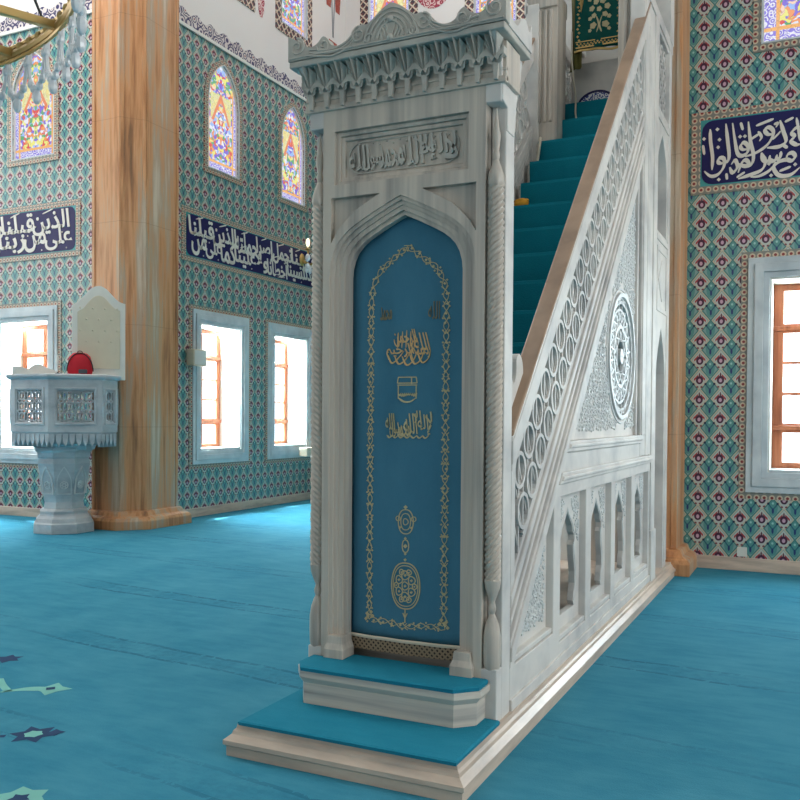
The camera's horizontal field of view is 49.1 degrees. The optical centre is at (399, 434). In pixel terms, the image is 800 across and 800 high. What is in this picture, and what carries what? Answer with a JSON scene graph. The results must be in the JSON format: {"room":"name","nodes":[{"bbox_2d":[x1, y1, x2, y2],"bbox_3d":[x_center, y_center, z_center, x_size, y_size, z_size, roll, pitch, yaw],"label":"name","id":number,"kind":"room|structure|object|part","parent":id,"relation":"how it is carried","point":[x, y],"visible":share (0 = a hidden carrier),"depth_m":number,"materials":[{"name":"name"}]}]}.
{"room":"mosque","nodes":[
{"label":"mosque","id":0,"kind":"room"},
{"bbox_2d":[0,0,91,509],"bbox_3d":[-7.433,-4.724,14.864,8.380,12.000,0.550,1,1,26],"label":"wall","id":1,"kind":"structure","parent":0,"point":[66,279],"depth_m":13.57,"materials":[{"name":"tile"}]},
{"bbox_2d":[0,506,39,516],"bbox_3d":[-7.815,1.205,14.815,7.900,0.140,0.030,1,1,26],"label":"baseboard","id":2,"kind":"structure","parent":1,"relation":"attached to","point":[4,510],"depth_m":13.96,"materials":[{"name":"stone"}]},
{"bbox_2d":[0,300,61,467],"bbox_3d":[-5.861,-0.777,14.142,1.620,2.615,0.605,1,1,26],"label":"window","id":3,"kind":"structure","parent":1,"relation":"in","point":[47,315],"depth_m":14.09,"materials":[{"name":"stone"}]},
{"bbox_3d":[-5.887,0.231,14.122,1.014,0.030,0.430,1,1,26],"label":"sill","id":4,"kind":"part","parent":3,"relation":"part of","materials":[{"name":"stone"}]},
{"bbox_3d":[-5.778,-0.779,14.316,1.014,2.009,0.060,1,1,26],"label":"sash","id":5,"kind":"part","parent":3,"relation":"part of","materials":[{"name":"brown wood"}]},
{"bbox_2d":[7,49,58,167],"bbox_3d":[-5.746,-5.173,13.775,1.110,1.840,0.099,1,1,26],"label":"window","id":6,"kind":"structure","parent":1,"relation":"in","point":[33,132],"depth_m":13.82,"materials":[{"name":"glass"}]},
{"bbox_3d":[-5.732,-5.173,13.804,0.910,1.640,0.015,1,1,26],"label":"stained pane","id":7,"kind":"part","parent":6,"relation":"part of","materials":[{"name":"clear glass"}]},
{"bbox_2d":[0,199,80,262],"bbox_3d":[-6.985,-3.192,14.356,4.690,0.860,0.022,1,1,26],"label":"inscription panel","id":8,"kind":"object","parent":1,"relation":"attached to","point":[46,230],"visible":1,"depth_m":13.70,"materials":[{"name":"tile"}]},
{"bbox_2d":[0,9,91,36],"bbox_3d":[-7.547,-6.407,14.570,8.380,0.055,0.035,1,1,26],"label":"trim","id":9,"kind":"structure","parent":1,"relation":"attached to","point":[28,27],"depth_m":13.80,"materials":[{"name":"white paint"}]},
{"bbox_2d":[178,0,345,509],"bbox_3d":[-2.616,-4.709,15.865,0.550,12.000,6.710,1,1,26],"label":"wall","id":10,"kind":"structure","parent":0,"point":[255,204],"depth_m":15.21,"materials":[{"name":"tile"}]},
{"bbox_2d":[186,349,205,366],"bbox_3d":[-3.228,-1.205,13.822,0.206,0.260,0.320,1,1,26],"label":"wall speaker","id":11,"kind":"object","parent":10,"relation":"attached to","point":[194,357],"visible":1,"depth_m":13.70,"materials":[{"name":"beige plastic"}]},
{"bbox_2d":[195,350,205,364],"bbox_3d":[-3.139,-1.204,13.779,0.008,0.220,0.280,1,1,26],"label":"grille","id":12,"kind":"object","parent":11,"relation":"attached to","point":[200,355],"depth_m":13.77,"materials":[{"name":"white paint"}]},
{"bbox_2d":[188,304,250,468],"bbox_3d":[-3.207,-0.769,14.694,0.605,2.615,1.650,1,1,26],"label":"window","id":13,"kind":"structure","parent":10,"relation":"in","point":[230,446],"depth_m":15.07,"materials":[{"name":"stone"}]},
{"bbox_3d":[-3.380,-0.771,14.777,0.060,2.009,1.044,1,1,26],"label":"sash","id":14,"kind":"part","parent":13,"relation":"part of","materials":[{"name":"brown wood"}]},
{"bbox_3d":[-3.175,0.239,14.694,0.430,0.030,1.044,1,1,26],"label":"sill","id":15,"kind":"part","parent":13,"relation":"part of","materials":[{"name":"stone"}]},
{"bbox_2d":[204,60,242,185],"bbox_3d":[-2.956,-5.228,14.557,0.099,1.960,1.030,1,1,26],"label":"window","id":16,"kind":"structure","parent":10,"relation":"in","point":[223,125],"depth_m":14.61,"materials":[{"name":"glass"}]},
{"bbox_3d":[-2.985,-5.228,14.571,0.015,1.760,0.830,1,1,26],"label":"stained pane","id":17,"kind":"part","parent":16,"relation":"part of","materials":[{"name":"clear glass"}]},
{"bbox_2d":[179,19,305,101],"bbox_3d":[-2.437,-6.389,15.505,0.035,0.055,6.060,1,1,26],"label":"trim","id":18,"kind":"structure","parent":10,"relation":"attached to","point":[181,22],"depth_m":14.87,"materials":[{"name":"white paint"}]},
{"bbox_2d":[238,0,254,11],"bbox_3d":[-2.840,-8.570,14.690,0.099,2.420,1.320,1,1,26],"label":"window","id":19,"kind":"structure","parent":10,"relation":"in","point":[250,4],"depth_m":15.14,"materials":[{"name":"glass"}]},
{"bbox_2d":[181,204,312,292],"bbox_3d":[-2.327,-3.182,15.856,0.022,0.850,4.940,1,1,26],"label":"inscription panel","id":20,"kind":"object","parent":10,"relation":"attached to","point":[207,239],"visible":0.84,"depth_m":15.02,"materials":[{"name":"tile"}]},
{"bbox_2d":[184,492,310,516],"bbox_3d":[-2.393,1.224,15.853,0.030,0.140,5.600,1,1,26],"label":"baseboard","id":21,"kind":"structure","parent":10,"relation":"attached to","point":[209,510],"depth_m":15.24,"materials":[{"name":"stone"}]},
{"bbox_2d":[258,0,264,17],"bbox_3d":[-2.450,-7.604,15.472,0.006,0.476,0.200,1,1,26],"label":"pendant ornament","id":22,"kind":"object","parent":10,"relation":"attached to","point":[261,3],"visible":1,"depth_m":15.47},
{"bbox_2d":[265,318,311,462],"bbox_3d":[-2.292,-0.797,16.607,0.605,2.615,1.670,1,1,26],"label":"window","id":23,"kind":"structure","parent":10,"relation":"in","point":[295,365],"depth_m":16.99,"materials":[{"name":"stone"}]},
{"bbox_3d":[-2.466,-0.800,16.689,0.060,2.009,1.064,1,1,26],"label":"sash","id":24,"kind":"part","parent":23,"relation":"part of","materials":[{"name":"brown wood"}]},
{"bbox_3d":[-2.261,0.211,16.607,0.430,0.030,1.064,1,1,26],"label":"sill","id":25,"kind":"part","parent":23,"relation":"part of","materials":[{"name":"stone"}]},
{"bbox_2d":[299,447,311,456],"bbox_3d":[-1.761,0.334,16.868,0.210,0.170,0.440,1,1,26],"label":"wall speaker","id":26,"kind":"object","parent":23,"relation":"attached to","point":[303,451],"visible":0.65,"depth_m":16.67,"materials":[{"name":"beige plastic"}]},
{"bbox_2d":[278,102,307,212],"bbox_3d":[-2.038,-5.257,16.479,0.099,1.960,0.990,1,1,26],"label":"window","id":27,"kind":"structure","parent":10,"relation":"in","point":[290,140],"depth_m":16.53,"materials":[{"name":"glass"}]},
{"bbox_3d":[-2.067,-5.257,16.492,0.015,1.760,0.790,1,1,26],"label":"stained pane","id":28,"kind":"part","parent":27,"relation":"part of","materials":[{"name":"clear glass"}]},
{"bbox_2d":[275,0,311,46],"bbox_3d":[-2.006,-8.596,16.436,0.099,2.420,1.250,1,1,26],"label":"window","id":29,"kind":"structure","parent":10,"relation":"in","point":[293,18],"depth_m":16.55,"materials":[{"name":"glass"}]},
{"bbox_3d":[-2.035,-8.597,16.450,0.015,2.040,0.870,1,1,26],"label":"stained pane","id":30,"kind":"part","parent":29,"relation":"part of","materials":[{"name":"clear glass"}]},
{"bbox_3d":[-1.972,-8.595,16.419,0.024,2.063,0.894,1,1,26],"label":"moulding","id":31,"kind":"part","parent":29,"relation":"part of","materials":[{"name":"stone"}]},
{"bbox_2d":[299,238,312,273],"bbox_3d":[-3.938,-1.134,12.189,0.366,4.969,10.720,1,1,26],"label":"wall lamp","id":32,"kind":"object","parent":10,"relation":"attached to","point":[308,269],"visible":0.49,"depth_m":16.56,"materials":[{"name":"metal"}]},
{"bbox_3d":[-1.874,-3.341,16.779,0.072,0.240,0.180,1,1,26],"label":"wall plate","id":33,"kind":"part","parent":32,"relation":"part of","materials":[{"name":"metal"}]},
{"bbox_3d":[-1.727,-3.593,16.427,0.080,0.176,0.080,1,1,26],"label":"bulb","id":34,"kind":"part","parent":32,"relation":"part of","materials":[{"name":"white glass"}]},
{"bbox_2d":[326,0,339,45],"bbox_3d":[-1.355,-8.221,17.743,0.006,1.530,0.600,1,1,26],"label":"ornament","id":35,"kind":"object","parent":10,"relation":"attached to","point":[329,2],"visible":0.72,"depth_m":17.76,"materials":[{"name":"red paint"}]},
{"bbox_3d":[-1.355,-8.436,17.739,0.005,0.803,0.160,1,1,26],"label":"grey stem","id":36,"kind":"part","parent":35,"relation":"part of","materials":[{"name":"paint"}]},
{"bbox_3d":[-1.274,-8.793,17.895,0.006,0.390,0.240,1,1,26],"label":"red panel","id":37,"kind":"part","parent":35,"relation":"part of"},
{"bbox_2d":[0,499,799,799],"bbox_3d":[-2.776,1.578,5.539,25.000,0.203,25.650,1,1,26],"label":"floor","id":38,"kind":"structure","parent":0,"point":[129,658],"depth_m":5.33,"materials":[{"name":"teal carpet"}]},
{"bbox_2d":[0,655,23,662],"bbox_3d":[-2.580,1.476,5.760,0.200,0.001,0.173,1,1,26],"label":"flower","id":39,"kind":"object","parent":38,"relation":"on","point":[8,658],"depth_m":5.76,"materials":[{"name":"blue carpet"}]},
{"bbox_2d":[0,786,47,799],"bbox_3d":[-1.590,1.521,3.658,0.245,0.001,0.237,1,1,26],"label":"flower","id":40,"kind":"object","parent":38,"relation":"on","point":[33,794],"depth_m":3.71,"materials":[{"name":"teal carpet"}]},
{"bbox_2d":[10,726,53,741],"bbox_3d":[-1.840,1.506,4.398,0.230,0.001,0.248,1,1,26],"label":"flower","id":41,"kind":"object","parent":38,"relation":"on","point":[21,736],"depth_m":4.39,"materials":[{"name":"blue carpet"}]},
{"bbox_2d":[5,286,124,534],"bbox_3d":[-4.593,-0.342,12.052,1.528,3.380,1.038,0,1,-21],"label":"pulpit","id":42,"kind":"object","parent":38,"relation":"on","point":[63,449],"visible":1,"depth_m":11.87,"materials":[{"name":"grey stone"}]},
{"bbox_3d":[-5.323,-0.392,12.046,0.064,0.710,0.450,0,1,-21],"label":"box panel","id":43,"kind":"part","parent":42,"relation":"part of","materials":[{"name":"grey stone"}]},
{"bbox_3d":[-4.941,-0.383,11.708,0.680,0.710,0.064,1,1,24],"label":"box panel","id":44,"kind":"part","parent":42,"relation":"part of","materials":[{"name":"grey stone"}]},
{"bbox_3d":[-4.775,-0.396,12.477,1.366,0.710,0.064,0,1,-21],"label":"box panel","id":45,"kind":"part","parent":42,"relation":"part of","materials":[{"name":"grey stone"}]},
{"bbox_2d":[55,355,59,373],"bbox_3d":[-4.577,-0.934,11.714,0.069,0.260,0.069,1,1,26],"label":"microphone","id":46,"kind":"object","parent":42,"relation":"on","point":[57,358],"visible":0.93,"depth_m":11.70,"materials":[{"name":"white plastic"}]},
{"bbox_2d":[35,448,92,508],"bbox_3d":[-4.670,0.600,12.182,0.747,0.830,0.747,1,1,26],"label":"pedestal","id":47,"kind":"object","parent":42,"relation":"attached to","point":[63,472],"depth_m":11.92,"materials":[{"name":"grey stone"}]},
{"bbox_3d":[-4.325,-0.379,11.681,0.674,0.710,0.064,0,1,-19],"label":"box panel","id":48,"kind":"part","parent":42,"relation":"part of","materials":[{"name":"grey stone"}]},
{"bbox_2d":[66,351,93,373],"bbox_3d":[-4.298,-0.965,11.780,0.344,0.322,0.176,0,1,-15],"label":"bag","id":49,"kind":"object","parent":42,"relation":"on","point":[80,362],"visible":0.97,"depth_m":11.72,"materials":[{"name":"fabric"}]},
{"bbox_3d":[-4.137,-1.389,12.034,0.690,1.280,0.100,0,1,-21],"label":"backrest","id":50,"kind":"part","parent":42,"relation":"part of","materials":[{"name":"beige fabric"}]},
{"bbox_3d":[-4.117,-1.397,11.980,0.552,0.997,0.014,0,1,-21],"label":"cushioned panel","id":51,"kind":"part","parent":42,"relation":"part of","materials":[{"name":"beige fabric"}]},
{"bbox_3d":[-3.974,-0.381,11.957,0.064,0.710,0.366,1,1,14],"label":"box panel","id":52,"kind":"part","parent":42,"relation":"part of","materials":[{"name":"grey stone"}]},
{"bbox_3d":[-4.044,-0.390,12.428,0.064,0.710,0.650,0,1,-21],"label":"box panel","id":53,"kind":"part","parent":42,"relation":"part of","materials":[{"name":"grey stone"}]},
{"bbox_2d":[88,0,191,530],"bbox_3d":[-3.847,-4.661,12.780,1.050,12.000,1.260,1,1,26],"label":"pillar","id":54,"kind":"structure","parent":38,"relation":"on","point":[135,43],"depth_m":12.47,"materials":[{"name":"orange stone"}]},
{"bbox_2d":[223,0,675,799],"bbox_3d":[1.016,-2.037,6.491,1.220,7.050,5.935,1,1,26],"label":"pulpit","id":55,"kind":"object","parent":38,"relation":"on","point":[440,126],"visible":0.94,"depth_m":4.57,"materials":[{"name":"grey stone"}]},
{"bbox_3d":[-0.209,-1.102,4.519,0.285,0.235,0.025,1,1,26],"label":"spandrel panel","id":56,"kind":"part","parent":55,"relation":"part of","materials":[{"name":"stone"}]},
{"bbox_2d":[238,688,499,765],"bbox_3d":[-0.146,1.368,4.153,1.111,0.022,0.558,1,1,26],"label":"carpet","id":57,"kind":"object","parent":55,"relation":"on","point":[289,715],"visible":0.86,"depth_m":4.03,"materials":[{"name":"blue carpet"}]},
{"bbox_2d":[299,654,487,693],"bbox_3d":[-0.046,1.176,4.343,0.981,0.024,0.313,1,1,26],"label":"carpet","id":58,"kind":"object","parent":55,"relation":"on","point":[380,670],"visible":0.9,"depth_m":4.29,"materials":[{"name":"blue carpet"}]},
{"bbox_3d":[-0.020,-1.771,4.296,1.100,0.193,0.125,1,1,26],"label":"stalactite cornice","id":59,"kind":"part","parent":55,"relation":"part of","materials":[{"name":"stone"}]},
{"bbox_3d":[0.016,-0.004,4.433,0.814,2.387,0.085,1,1,26],"label":"arch moulding","id":60,"kind":"part","parent":55,"relation":"part of","materials":[{"name":"stone"}]},
{"bbox_3d":[0.018,-1.418,4.410,0.740,0.275,0.058,1,1,26],"label":"panel moulding","id":61,"kind":"part","parent":55,"relation":"part of","materials":[{"name":"stone"}]},
{"bbox_3d":[0.019,0.005,4.441,0.774,2.367,0.069,1,1,26],"label":"arch moulding","id":62,"kind":"part","parent":55,"relation":"part of","materials":[{"name":"stone"}]},
{"bbox_3d":[0.021,0.016,4.446,0.730,2.345,0.059,1,1,26],"label":"arch moulding","id":63,"kind":"part","parent":55,"relation":"part of","materials":[{"name":"stone"}]},
{"bbox_3d":[0.025,0.028,4.454,0.682,2.321,0.040,1,1,26],"label":"arch moulding","id":64,"kind":"part","parent":55,"relation":"part of","materials":[{"name":"stone"}]},
{"bbox_2d":[351,217,462,660],"bbox_3d":[0.039,-0.006,4.484,0.687,2.272,0.060,1,1,26],"label":"curtain","id":65,"kind":"object","parent":55,"relation":"hanging from","point":[408,279],"visible":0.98,"depth_m":4.48,"materials":[{"name":"blue fabric"}]},
{"bbox_3d":[0.042,-1.883,4.425,1.157,0.032,0.407,1,1,26],"label":"cornice","id":66,"kind":"part","parent":55,"relation":"part of","materials":[{"name":"stone"}]},
{"bbox_3d":[0.255,-1.095,4.297,0.285,0.235,0.025,1,1,26],"label":"spandrel panel","id":67,"kind":"part","parent":55,"relation":"part of","materials":[{"name":"stone"}]},
{"bbox_2d":[351,98,607,645],"bbox_3d":[0.965,-0.974,6.383,0.780,4.168,4.062,1,1,26],"label":"staircase","id":68,"kind":"object","parent":55,"relation":"on","point":[539,225],"visible":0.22,"depth_m":7.08,"materials":[{"name":"teal carpet"}]},
{"bbox_2d":[514,198,528,205],"bbox_3d":[0.999,-1.897,7.202,0.132,0.088,0.088,1,1,26],"label":"cloth","id":69,"kind":"object","parent":68,"relation":"on","point":[521,201],"visible":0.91,"depth_m":7.17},
{"bbox_2d":[536,137,541,160],"bbox_3d":[1.230,-2.493,7.700,0.052,0.268,0.136,1,1,26],"label":"power cord","id":70,"kind":"object","parent":68,"relation":"on","point":[540,138],"visible":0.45,"depth_m":7.68,"materials":[{"name":"white plastic"}]},
{"bbox_2d":[571,32,576,117],"bbox_3d":[1.419,-3.147,7.961,0.541,1.081,0.122,0,1,-38],"label":"power cord","id":71,"kind":"object","parent":68,"relation":"on","point":[571,32],"visible":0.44,"depth_m":8.02,"materials":[{"name":"white plastic"}]},
{"bbox_3d":[0.468,-1.505,6.437,0.107,4.534,3.750,1,1,26],"label":"rail frame","id":72,"kind":"part","parent":55,"relation":"part of","materials":[{"name":"stone"}]},
{"bbox_3d":[0.676,0.790,4.775,0.045,0.735,0.700,1,1,26],"label":"triangle panel","id":73,"kind":"part","parent":55,"relation":"part of","materials":[{"name":"stone"}]},
{"bbox_3d":[0.708,1.138,4.765,0.042,0.030,0.700,1,1,26],"label":"panel sill","id":74,"kind":"part","parent":55,"relation":"part of","materials":[{"name":"stone"}]},
{"bbox_3d":[1.053,1.212,5.499,0.054,0.035,0.630,1,1,26],"label":"bay sill","id":75,"kind":"part","parent":55,"relation":"part of","materials":[{"name":"stone"}]},
{"bbox_3d":[1.803,-4.653,9.004,0.240,1.600,0.220,1,1,26],"label":"canopy post","id":76,"kind":"part","parent":55,"relation":"part of","materials":[{"name":"stone"}]},
{"bbox_3d":[1.396,1.327,6.152,0.032,0.060,3.960,1,1,26],"label":"dado skirting","id":77,"kind":"part","parent":55,"relation":"part of","materials":[{"name":"stone"}]},
{"bbox_3d":[1.358,0.792,6.162,0.100,1.130,3.960,1,1,26],"label":"dado frame","id":78,"kind":"part","parent":55,"relation":"part of","materials":[{"name":"stone"}]},
{"bbox_3d":[1.331,-1.491,6.024,0.107,4.534,3.750,1,1,26],"label":"rail frame","id":79,"kind":"part","parent":55,"relation":"part of","materials":[{"name":"stone"}]},
{"bbox_3d":[1.342,-1.909,6.018,0.100,3.785,3.760,1,1,26],"label":"handrail","id":80,"kind":"part","parent":55,"relation":"part of","materials":[{"name":"stone"}]},
{"bbox_2d":[570,0,618,72],"bbox_3d":[1.770,-4.168,7.919,0.532,1.670,0.095,1,1,32],"label":"banner","id":81,"kind":"object","parent":55,"relation":"hanging from","point":[594,22],"visible":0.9,"depth_m":7.94,"materials":[{"name":"green fabric"}]},
{"bbox_3d":[1.797,-3.481,7.910,0.449,0.045,0.049,1,1,26],"label":"hem cord","id":82,"kind":"part","parent":81,"relation":"part of","materials":[{"name":"metal"}]},
{"bbox_3d":[1.388,1.201,6.198,0.054,0.035,0.630,1,1,26],"label":"bay sill","id":83,"kind":"part","parent":55,"relation":"part of","materials":[{"name":"stone"}]},
{"bbox_3d":[2.201,-4.198,8.866,0.850,2.500,0.100,1,1,26],"label":"panel","id":84,"kind":"part","parent":55,"relation":"part of","materials":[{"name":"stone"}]},
{"bbox_3d":[1.506,-1.101,6.425,0.068,2.248,2.248,1,1,26],"label":"panel frame","id":85,"kind":"part","parent":55,"relation":"part of","materials":[{"name":"stone"}]},
{"bbox_3d":[1.722,1.191,6.898,0.054,0.035,0.630,1,1,26],"label":"bay sill","id":86,"kind":"part","parent":55,"relation":"part of","materials":[{"name":"stone"}]},
{"bbox_3d":[1.982,-1.087,7.423,0.066,2.190,0.055,1,1,26],"label":"panel frame","id":87,"kind":"part","parent":55,"relation":"part of","materials":[{"name":"stone"}]},
{"bbox_3d":[2.056,1.180,7.597,0.054,0.035,0.630,1,1,26],"label":"bay sill","id":88,"kind":"part","parent":55,"relation":"part of","materials":[{"name":"stone"}]},
{"bbox_3d":[2.384,-3.802,8.053,0.032,0.100,1.460,1,1,26],"label":"tower moulding","id":89,"kind":"part","parent":55,"relation":"part of","materials":[{"name":"stone"}]},
{"bbox_3d":[2.483,-1.456,8.340,0.030,0.600,0.560,1,1,26],"label":"panel moulding","id":90,"kind":"part","parent":55,"relation":"part of","materials":[{"name":"stone"}]},
{"bbox_3d":[2.492,-1.831,8.341,0.034,0.050,0.660,1,1,26],"label":"tower moulding","id":91,"kind":"part","parent":55,"relation":"part of","materials":[{"name":"stone"}]},
{"bbox_3d":[2.499,-2.946,8.321,0.032,0.060,0.660,1,1,26],"label":"tower moulding","id":92,"kind":"part","parent":55,"relation":"part of","materials":[{"name":"stone"}]},
{"bbox_3d":[2.570,-4.641,8.638,0.240,1.600,0.220,1,1,26],"label":"canopy post","id":93,"kind":"part","parent":55,"relation":"part of","materials":[{"name":"stone"}]},
{"bbox_2d":[665,0,696,576],"bbox_3d":[2.785,-4.558,9.612,1.050,12.000,1.260,1,1,26],"label":"pillar","id":94,"kind":"structure","parent":38,"relation":"on","point":[682,558],"depth_m":9.12,"materials":[{"name":"orange stone"}]},
{"bbox_2d":[345,0,464,40],"bbox_3d":[2.227,-4.696,16.965,8.340,12.000,0.550,1,1,26],"label":"wall","id":95,"kind":"structure","parent":0,"point":[447,12],"depth_m":17.37,"materials":[{"name":"paint"}]},
{"bbox_2d":[360,0,417,24],"bbox_3d":[-0.218,-8.609,17.798,1.300,2.440,0.099,1,1,26],"label":"window","id":96,"kind":"structure","parent":95,"relation":"in","point":[369,9],"depth_m":17.95,"materials":[{"name":"glass"}]},
{"bbox_3d":[-0.234,-8.608,17.765,0.924,2.063,0.024,1,1,26],"label":"moulding","id":97,"kind":"part","parent":96,"relation":"part of","materials":[{"name":"stone"}]},
{"bbox_3d":[-0.204,-8.609,17.827,0.900,2.040,0.015,1,1,26],"label":"stained pane","id":98,"kind":"part","parent":96,"relation":"part of","materials":[{"name":"multicoloured glass"}]},
{"bbox_2d":[418,0,445,8],"bbox_3d":[0.674,-8.934,17.335,0.840,1.000,0.006,1,1,26],"label":"roundel","id":99,"kind":"object","parent":95,"relation":"attached to","point":[429,4],"visible":1,"depth_m":17.36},
{"bbox_2d":[465,0,525,19],"bbox_3d":[1.839,-8.577,16.816,1.240,2.440,0.099,1,1,26],"label":"window","id":100,"kind":"structure","parent":95,"relation":"in","point":[475,6],"depth_m":16.71,"materials":[{"name":"glass"}]},
{"bbox_3d":[1.853,-8.577,16.845,0.840,2.040,0.015,1,1,26],"label":"stained pane","id":101,"kind":"part","parent":100,"relation":"part of","materials":[{"name":"multicoloured glass"}]},
{"bbox_2d":[683,0,799,560],"bbox_3d":[7.102,-4.497,7.921,9.400,12.000,0.550,1,1,26],"label":"wall","id":102,"kind":"structure","parent":0,"point":[725,72],"depth_m":9.39,"materials":[{"name":"tile"}]},
{"bbox_2d":[737,547,746,556],"bbox_3d":[3.647,1.254,9.345,0.100,0.100,0.016,1,1,26],"label":"wall socket","id":103,"kind":"object","parent":102,"relation":"attached to","point":[741,551],"visible":1,"depth_m":9.34,"materials":[{"name":"white paint"}]},
{"bbox_2d":[691,99,799,195],"bbox_3d":[4.356,-3.014,8.938,2.650,0.880,0.024,1,1,26],"label":"inscription panel","id":104,"kind":"object","parent":102,"relation":"attached to","point":[754,147],"visible":1,"depth_m":9.27,"materials":[{"name":"tile"}]},
{"bbox_2d":[696,554,799,574],"bbox_3d":[7.144,1.439,7.668,8.940,0.140,0.030,1,1,26],"label":"baseboard","id":105,"kind":"structure","parent":102,"relation":"attached to","point":[703,561],"depth_m":9.29,"materials":[{"name":"stone"}]},
{"bbox_2d":[738,248,799,500],"bbox_3d":[4.483,-0.615,9.200,1.670,2.615,0.605,1,1,26],"label":"window","id":106,"kind":"structure","parent":102,"relation":"in","point":[761,425],"depth_m":9.24,"materials":[{"name":"stone"}]},
{"bbox_3d":[4.457,0.393,9.181,1.064,0.030,0.430,1,1,26],"label":"sill","id":107,"kind":"part","parent":106,"relation":"part of","materials":[{"name":"stone"}]},
{"bbox_3d":[4.566,-0.618,9.374,1.064,2.009,0.060,1,1,26],"label":"sash","id":108,"kind":"part","parent":106,"relation":"part of","materials":[{"name":"brown wood"}]},
{"bbox_2d":[753,0,799,53],"bbox_3d":[4.417,-4.964,8.921,1.500,1.920,0.099,1,1,26],"label":"window","id":109,"kind":"structure","parent":102,"relation":"in","point":[776,23],"depth_m":9.17,"materials":[{"name":"glass"}]},
{"bbox_3d":[4.401,-4.963,8.887,1.344,1.764,0.024,1,1,26],"label":"moulding","id":110,"kind":"part","parent":109,"relation":"part of","materials":[{"name":"glass"}]},
{"bbox_3d":[4.431,-4.964,8.949,1.320,1.740,0.015,1,1,26],"label":"stained pane","id":111,"kind":"part","parent":109,"relation":"part of","materials":[{"name":"multicoloured glass"}]},
{"bbox_3d":[-2.778,-10.615,5.136,25.800,0.200,26.050,1,1,26],"label":"ceiling","id":112,"kind":"structure","parent":0,"visible":0},
{"bbox_2d":[0,0,87,112],"bbox_3d":[-3.934,-6.303,3.808,4.870,8.391,4.862,0,1,-33],"label":"ring chandelier","id":113,"kind":"object","parent":112,"relation":"hanging from","point":[56,26],"visible":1,"depth_m":5.43,"materials":[{"name":"metal"}]},
{"bbox_3d":[-3.047,-5.033,4.702,2.316,4.957,0.017,-1,1,-44],"label":"suspension chain","id":114,"kind":"part","parent":113,"relation":"part of","materials":[{"name":"black plastic"}]}
]}

